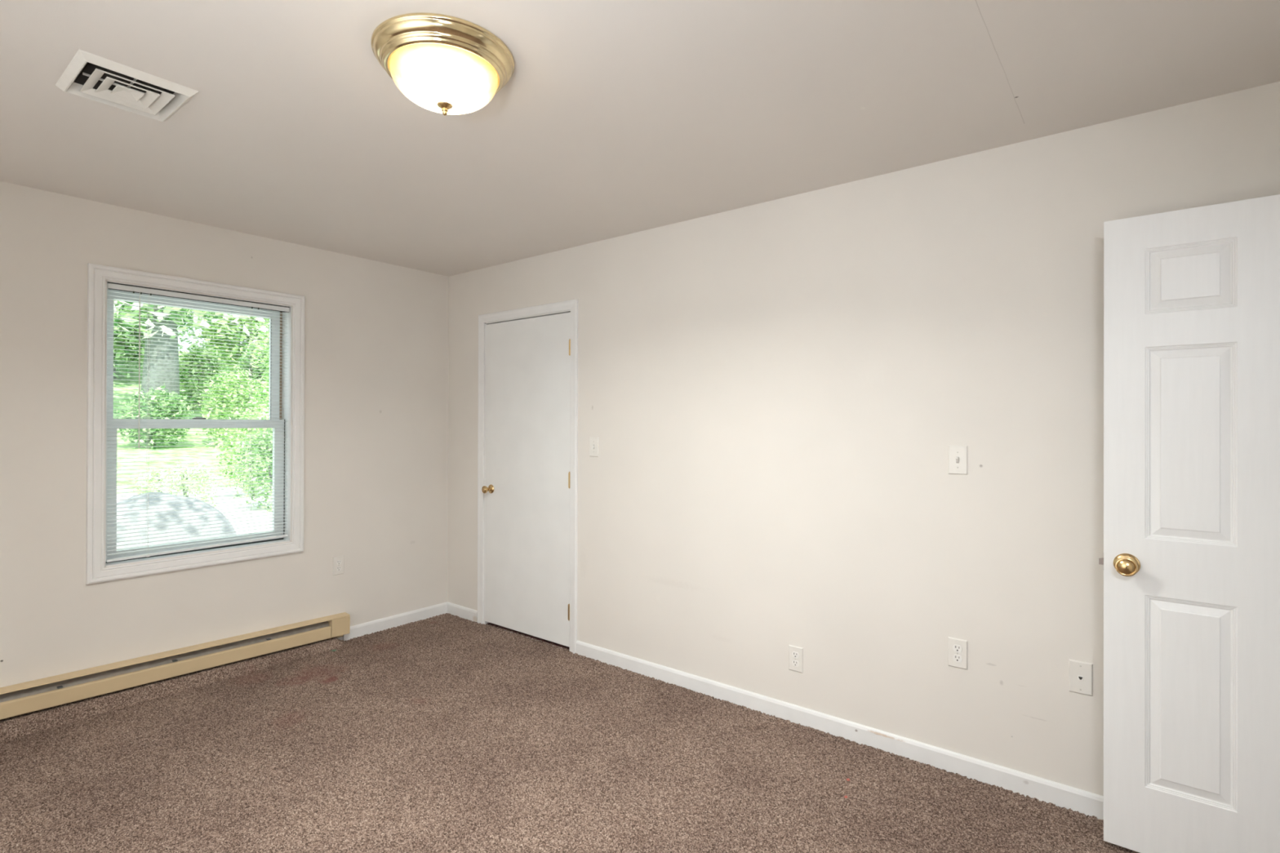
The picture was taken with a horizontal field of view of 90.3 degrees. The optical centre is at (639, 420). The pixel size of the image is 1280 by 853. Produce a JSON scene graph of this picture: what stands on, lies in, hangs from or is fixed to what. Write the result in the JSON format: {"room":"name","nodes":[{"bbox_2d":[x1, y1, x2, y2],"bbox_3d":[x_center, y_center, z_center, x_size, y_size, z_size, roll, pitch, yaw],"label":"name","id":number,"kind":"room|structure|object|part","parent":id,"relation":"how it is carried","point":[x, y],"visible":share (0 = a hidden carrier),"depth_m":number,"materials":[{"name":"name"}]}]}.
{"room":"empty bedroom","nodes":[
{"label":"empty bedroom","id":0,"kind":"room"},
{"bbox_2d":[0,181,448,687],"bbox_3d":[-2.494,0.289,3.334,0.130,2.890,3.640,0,0,38],"label":"wall","id":1,"kind":"structure","parent":0,"point":[375,488],"depth_m":3.47,"materials":[{"name":"paint"}]},
{"bbox_2d":[0,612,350,719],"bbox_3d":[-2.509,1.263,3.155,0.068,0.151,2.160,0,-1,38],"label":"baseboard heater","id":2,"kind":"object","parent":1,"relation":"attached to","point":[20,699],"visible":1,"depth_m":3.22,"materials":[{"name":"beige metal"}]},
{"bbox_2d":[85,262,305,584],"bbox_3d":[-2.376,0.016,3.467,0.150,1.534,1.000,0,0,38],"label":"window","id":3,"kind":"structure","parent":1,"relation":"in","point":[97,427],"depth_m":3.36,"materials":[{"name":"white plastic"}]},
{"bbox_3d":[-2.429,-0.319,3.498,0.025,0.703,0.832,0,0,38],"label":"sash","id":4,"kind":"part","parent":3,"relation":"part of","materials":[{"name":"clear glass"}]},
{"bbox_3d":[-2.402,0.344,3.483,0.028,0.707,0.844,0,0,38],"label":"sash","id":5,"kind":"part","parent":3,"relation":"part of","materials":[{"name":"white plastic"}]},
{"bbox_3d":[-2.385,0.710,3.471,0.131,0.006,0.860,0,0,38],"label":"sill","id":6,"kind":"part","parent":3,"relation":"part of","materials":[{"name":"white wood"}]},
{"bbox_2d":[106,281,289,562],"bbox_3d":[-2.347,0.008,3.444,0.036,1.370,0.844,0,0,38],"label":"blind","id":7,"kind":"object","parent":3,"relation":"attached to","point":[112,286],"visible":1,"depth_m":3.38,"materials":[{"name":"plastic"}]},
{"bbox_3d":[-2.509,0.021,3.246,0.028,1.340,0.012,0,0,38],"label":"ladder cord","id":8,"kind":"part","parent":7,"relation":"part of","materials":[{"name":"white fabric"}]},
{"bbox_3d":[-2.352,0.682,3.445,0.023,0.023,0.838,0,0,38],"label":"rail","id":9,"kind":"part","parent":7,"relation":"part of","materials":[{"name":"plastic"}]},
{"bbox_3d":[-2.339,-0.645,3.442,0.003,0.004,0.840,0,0,38],"label":"tilt rod","id":10,"kind":"part","parent":7,"relation":"part of","materials":[{"name":"white plastic"}]},
{"bbox_3d":[-2.215,0.020,3.618,0.028,1.334,0.012,0,0,38],"label":"ladder cord","id":11,"kind":"part","parent":7,"relation":"part of","materials":[{"name":"white fabric"}]},
{"bbox_2d":[333,555,344,575],"bbox_3d":[-1.888,0.907,3.988,0.008,0.114,0.070,0,0,38],"label":"wall outlet","id":12,"kind":"object","parent":1,"relation":"attached to","point":[338,562],"visible":1,"depth_m":3.98,"materials":[{"name":"beige plastic"}]},
{"bbox_2d":[336,566,341,571],"bbox_3d":[-1.886,0.926,3.986,0.002,0.028,0.034,0,0,38],"label":"socket","id":13,"kind":"object","parent":12,"relation":"attached to","point":[338,568],"depth_m":3.99,"materials":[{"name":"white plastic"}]},
{"bbox_2d":[336,560,341,564],"bbox_3d":[-1.886,0.887,3.986,0.002,0.028,0.034,0,0,38],"label":"socket","id":14,"kind":"object","parent":12,"relation":"attached to","point":[338,562],"depth_m":3.99,"materials":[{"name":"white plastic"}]},
{"bbox_2d":[342,601,448,640],"bbox_3d":[-1.630,1.360,4.311,0.012,0.099,0.768,0,0,38],"label":"baseboard","id":15,"kind":"structure","parent":1,"relation":"attached to","point":[389,622],"depth_m":4.28,"materials":[{"name":"white wood"}]},
{"bbox_2d":[0,613,1139,852],"bbox_3d":[-0.604,1.341,1.847,4.684,0.100,3.404,0,0,38],"label":"floor","id":16,"kind":"structure","parent":0,"point":[447,732],"depth_m":2.54,"materials":[{"name":"brown carpet"}]},
{"bbox_2d":[0,0,1279,276],"bbox_3d":[0.131,-1.113,1.743,6.220,0.120,4.390,0,0,38],"label":"ceiling","id":17,"kind":"structure","parent":0,"point":[613,118],"depth_m":2.09,"materials":[{"name":"paint"}]},
{"bbox_2d":[55,48,198,121],"bbox_3d":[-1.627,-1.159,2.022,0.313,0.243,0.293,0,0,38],"label":"ceiling vent","id":18,"kind":"object","parent":17,"relation":"in","point":[89,76],"visible":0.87,"depth_m":2.03,"materials":[{"name":"metal"}]},
{"bbox_2d":[370,12,514,115],"bbox_3d":[-0.564,-0.968,1.840,0.394,0.172,0.394,0,0,38],"label":"ceiling lamp","id":19,"kind":"object","parent":17,"relation":"attached to","point":[445,64],"visible":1,"depth_m":1.73,"materials":[{"name":"white glass"}]},
{"bbox_3d":[-0.564,-0.961,1.840,0.299,0.096,0.299,0,0,38],"label":"lamp shade","id":20,"kind":"part","parent":19,"relation":"part of","materials":[{"name":"white glass"}]},
{"bbox_2d":[447,81,1279,795],"bbox_3d":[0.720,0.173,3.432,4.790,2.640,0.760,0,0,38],"label":"wall","id":21,"kind":"structure","parent":0,"point":[775,394],"depth_m":2.72,"materials":[{"name":"paint"}]},
{"bbox_2d":[481,312,570,647],"bbox_3d":[-0.725,0.355,4.109,0.810,2.025,0.169,0,0,38],"label":"door","id":22,"kind":"structure","parent":21,"relation":"in","point":[526,489],"depth_m":4.08,"materials":[{"name":"white wood"}]},
{"bbox_3d":[-1.031,0.461,4.278,0.050,0.050,0.054,0,0,38],"label":"knob","id":23,"kind":"part","parent":22,"relation":"part of","materials":[{"name":"gold metal"}]},
{"bbox_2d":[477,298,577,653],"bbox_3d":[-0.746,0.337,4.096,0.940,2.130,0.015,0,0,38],"label":"trim","id":24,"kind":"structure","parent":21,"relation":"attached to","point":[572,305],"depth_m":3.88,"materials":[{"name":"white wood"}]},
{"bbox_2d":[589,436,599,457],"bbox_3d":[-0.272,0.152,3.721,0.070,0.114,0.017,0,0,38],"label":"light switch","id":25,"kind":"object","parent":21,"relation":"attached to","point":[593,441],"visible":1,"depth_m":3.72,"materials":[{"name":"beige plastic"}]},
{"bbox_2d":[446,602,1103,819],"bbox_3d":[0.431,1.362,3.162,4.646,0.099,0.012,0,0,38],"label":"baseboard","id":26,"kind":"structure","parent":21,"relation":"attached to","point":[1088,803],"depth_m":2.73,"materials":[{"name":"white wood"}]},
{"bbox_2d":[788,644,803,673],"bbox_3d":[0.719,1.099,2.938,0.070,0.114,0.008,0,0,38],"label":"wall outlet","id":27,"kind":"object","parent":21,"relation":"attached to","point":[795,654],"visible":1,"depth_m":2.93,"materials":[{"name":"beige plastic"}]},
{"bbox_2d":[791,660,799,666],"bbox_3d":[0.717,1.119,2.936,0.034,0.028,0.002,0,0,38],"label":"socket","id":28,"kind":"object","parent":27,"relation":"attached to","point":[794,663],"depth_m":2.93,"materials":[{"name":"white plastic"}]},
{"bbox_2d":[791,651,799,657],"bbox_3d":[0.717,1.080,2.936,0.034,0.028,0.002,0,0,38],"label":"socket","id":29,"kind":"object","parent":27,"relation":"attached to","point":[794,654],"depth_m":2.93,"materials":[{"name":"white plastic"}]},
{"bbox_2d":[947,636,967,669],"bbox_3d":[1.255,0.919,2.515,0.070,0.114,0.008,0,0,38],"label":"wall outlet","id":30,"kind":"object","parent":21,"relation":"attached to","point":[957,648],"visible":1,"depth_m":2.51,"materials":[{"name":"beige plastic"}]},
{"bbox_2d":[952,654,962,662],"bbox_3d":[1.253,0.938,2.513,0.034,0.028,0.002,0,0,38],"label":"socket","id":31,"kind":"object","parent":30,"relation":"attached to","point":[956,658],"depth_m":2.51,"materials":[{"name":"white plastic"}]},
{"bbox_2d":[952,644,962,652],"bbox_3d":[1.253,0.899,2.513,0.034,0.028,0.002,0,0,38],"label":"socket","id":32,"kind":"object","parent":30,"relation":"attached to","point":[956,648],"depth_m":2.51,"materials":[{"name":"white plastic"}]},
{"bbox_2d":[948,445,967,475],"bbox_3d":[1.254,0.155,2.514,0.070,0.114,0.017,0,0,38],"label":"light switch","id":33,"kind":"object","parent":21,"relation":"attached to","point":[957,455],"visible":1,"depth_m":2.51,"materials":[{"name":"beige plastic"}]},
{"bbox_2d":[1068,659,1093,696],"bbox_3d":[1.569,0.915,2.266,0.070,0.114,0.008,0,0,38],"label":"phone jack","id":34,"kind":"object","parent":21,"relation":"attached to","point":[1080,673],"visible":1,"depth_m":2.26,"materials":[{"name":"beige plastic"}]},
{"bbox_3d":[1.223,0.166,0.312,0.130,2.640,3.510,0,0,38],"label":"wall","id":35,"kind":"structure","parent":0,"visible":0},
{"bbox_2d":[1098,194,1279,852],"bbox_3d":[1.831,0.361,1.865,0.788,2.030,0.168,0,0,38],"label":"door","id":36,"kind":"structure","parent":35,"relation":"in","point":[1191,560],"depth_m":1.95,"materials":[{"name":"white wood"}]},
{"bbox_3d":[1.544,0.462,2.020,0.058,0.058,0.054,0,0,38],"label":"knob","id":37,"kind":"part","parent":36,"relation":"part of","materials":[{"name":"gold metal"}]},
{"label":"outside","id":38,"kind":"structure","parent":0,"visible":0},
{"bbox_2d":[113,351,272,534],"bbox_3d":[-12.327,-0.981,24.751,41.870,5.580,50.000,0,0,38],"label":"ground","id":39,"kind":"structure","parent":38,"point":[121,380],"depth_m":18.99,"materials":[{"name":"green plant"}]},
{"bbox_2d":[113,303,186,382],"bbox_3d":[-22.398,-5.428,26.877,5.556,8.690,5.578,0,0,-19],"label":"tree","id":40,"kind":"object","parent":39,"relation":"on","point":[124,371],"visible":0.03,"depth_m":26.57,"materials":[{"name":"green plant"}]},
{"bbox_2d":[113,382,200,448],"bbox_3d":[-15.793,-0.123,20.735,1.917,2.265,2.468,0,0,38],"label":"shrub","id":41,"kind":"object","parent":39,"relation":"on","point":[175,411],"visible":0.68,"depth_m":20.48,"materials":[{"name":"green plant"}]},
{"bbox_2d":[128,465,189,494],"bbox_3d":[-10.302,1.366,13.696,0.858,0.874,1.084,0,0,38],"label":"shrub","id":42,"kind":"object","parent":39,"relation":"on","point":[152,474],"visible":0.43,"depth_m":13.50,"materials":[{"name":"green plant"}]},
{"bbox_2d":[113,300,231,433],"bbox_3d":[-17.161,-3.579,22.730,5.387,8.047,6.511,0,0,38],"label":"oak tree","id":43,"kind":"object","parent":39,"relation":"on","point":[156,373],"visible":0.06,"depth_m":22.30,"materials":[{"name":"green plant"}]},
{"bbox_2d":[142,308,204,348],"bbox_3d":[-26.146,-7.652,33.800,5.832,8.972,5.723,0,0,-19],"label":"tree","id":44,"kind":"object","parent":39,"relation":"on","point":[183,334],"visible":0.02,"depth_m":34.88,"materials":[{"name":"green plant"}]},
{"bbox_2d":[116,492,236,549],"bbox_3d":[-5.951,1.786,7.894,1.206,1.826,1.738,0,0,38],"label":"boulder","id":45,"kind":"object","parent":39,"relation":"on","point":[157,495],"visible":0.22,"depth_m":7.60,"materials":[{"name":"grey stone"}]},
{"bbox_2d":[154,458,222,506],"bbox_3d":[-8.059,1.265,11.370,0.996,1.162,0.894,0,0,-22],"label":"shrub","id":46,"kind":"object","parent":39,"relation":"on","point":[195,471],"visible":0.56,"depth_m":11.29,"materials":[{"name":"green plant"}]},
{"bbox_2d":[113,300,269,338],"bbox_3d":[-5.332,-0.946,6.556,3.775,5.446,5.764,0,0,38],"label":"maple tree","id":47,"kind":"object","parent":39,"relation":"on","point":[114,301],"visible":0.03,"depth_m":6.60,"materials":[{"name":"green plant"}]},
{"bbox_2d":[178,342,231,412],"bbox_3d":[-17.970,-1.696,25.893,1.800,3.071,2.269,0,0,38],"label":"shrub","id":48,"kind":"object","parent":39,"relation":"on","point":[205,375],"visible":0.6,"depth_m":25.59,"materials":[{"name":"green plant"}]},
{"bbox_2d":[186,313,269,384],"bbox_3d":[-18.968,-5.465,31.303,5.713,8.286,5.472,0,0,-18],"label":"tree","id":49,"kind":"object","parent":39,"relation":"on","point":[233,353],"visible":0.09,"depth_m":29.73,"materials":[{"name":"green plant"}]},
{"bbox_2d":[191,363,266,448],"bbox_3d":[-14.281,-0.401,22.442,1.992,3.274,2.514,0,0,38],"label":"shrub","id":50,"kind":"object","parent":39,"relation":"on","point":[224,396],"visible":0.6,"depth_m":22.08,"materials":[{"name":"green plant"}]},
{"bbox_2d":[206,403,272,496],"bbox_3d":[-9.003,0.702,14.943,1.548,2.435,1.951,0,0,38],"label":"shrub","id":51,"kind":"object","parent":39,"relation":"on","point":[232,442],"visible":0.31,"depth_m":14.61,"materials":[{"name":"green plant"}]},
{"bbox_2d":[230,416,272,511],"bbox_3d":[-7.271,0.920,12.652,1.479,2.071,1.334,0,0,-29],"label":"shrub","id":52,"kind":"object","parent":39,"relation":"on","point":[267,441],"visible":0.33,"depth_m":12.34,"materials":[{"name":"green plant"}]},
{"bbox_3d":[-7.318,1.080,12.606,0.056,1.400,0.170,0,0,38],"label":"stem","id":53,"kind":"part","parent":52,"relation":"part of","materials":[{"name":"plant"}]},
{"bbox_2d":[234,318,269,414],"bbox_3d":[-11.356,-1.106,20.414,2.783,4.964,2.757,0,0,38],"label":"slender tree","id":54,"kind":"object","parent":39,"relation":"on","point":[266,377],"visible":0.14,"depth_m":19.88,"materials":[{"name":"green plant"}]},
{"bbox_2d":[235,337,269,408],"bbox_3d":[-16.561,-1.818,27.687,2.173,3.679,1.804,0,0,-21],"label":"shrub","id":55,"kind":"object","parent":39,"relation":"on","point":[254,371],"visible":0.18,"depth_m":27.23,"materials":[{"name":"green plant"}]},
{"bbox_2d":[259,485,272,519],"bbox_3d":[-6.005,1.342,10.897,0.761,1.021,0.889,0,0,10],"label":"shrub","id":56,"kind":"object","parent":39,"relation":"on","point":[260,497],"visible":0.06,"depth_m":10.70,"materials":[{"name":"green plant"}]}
]}

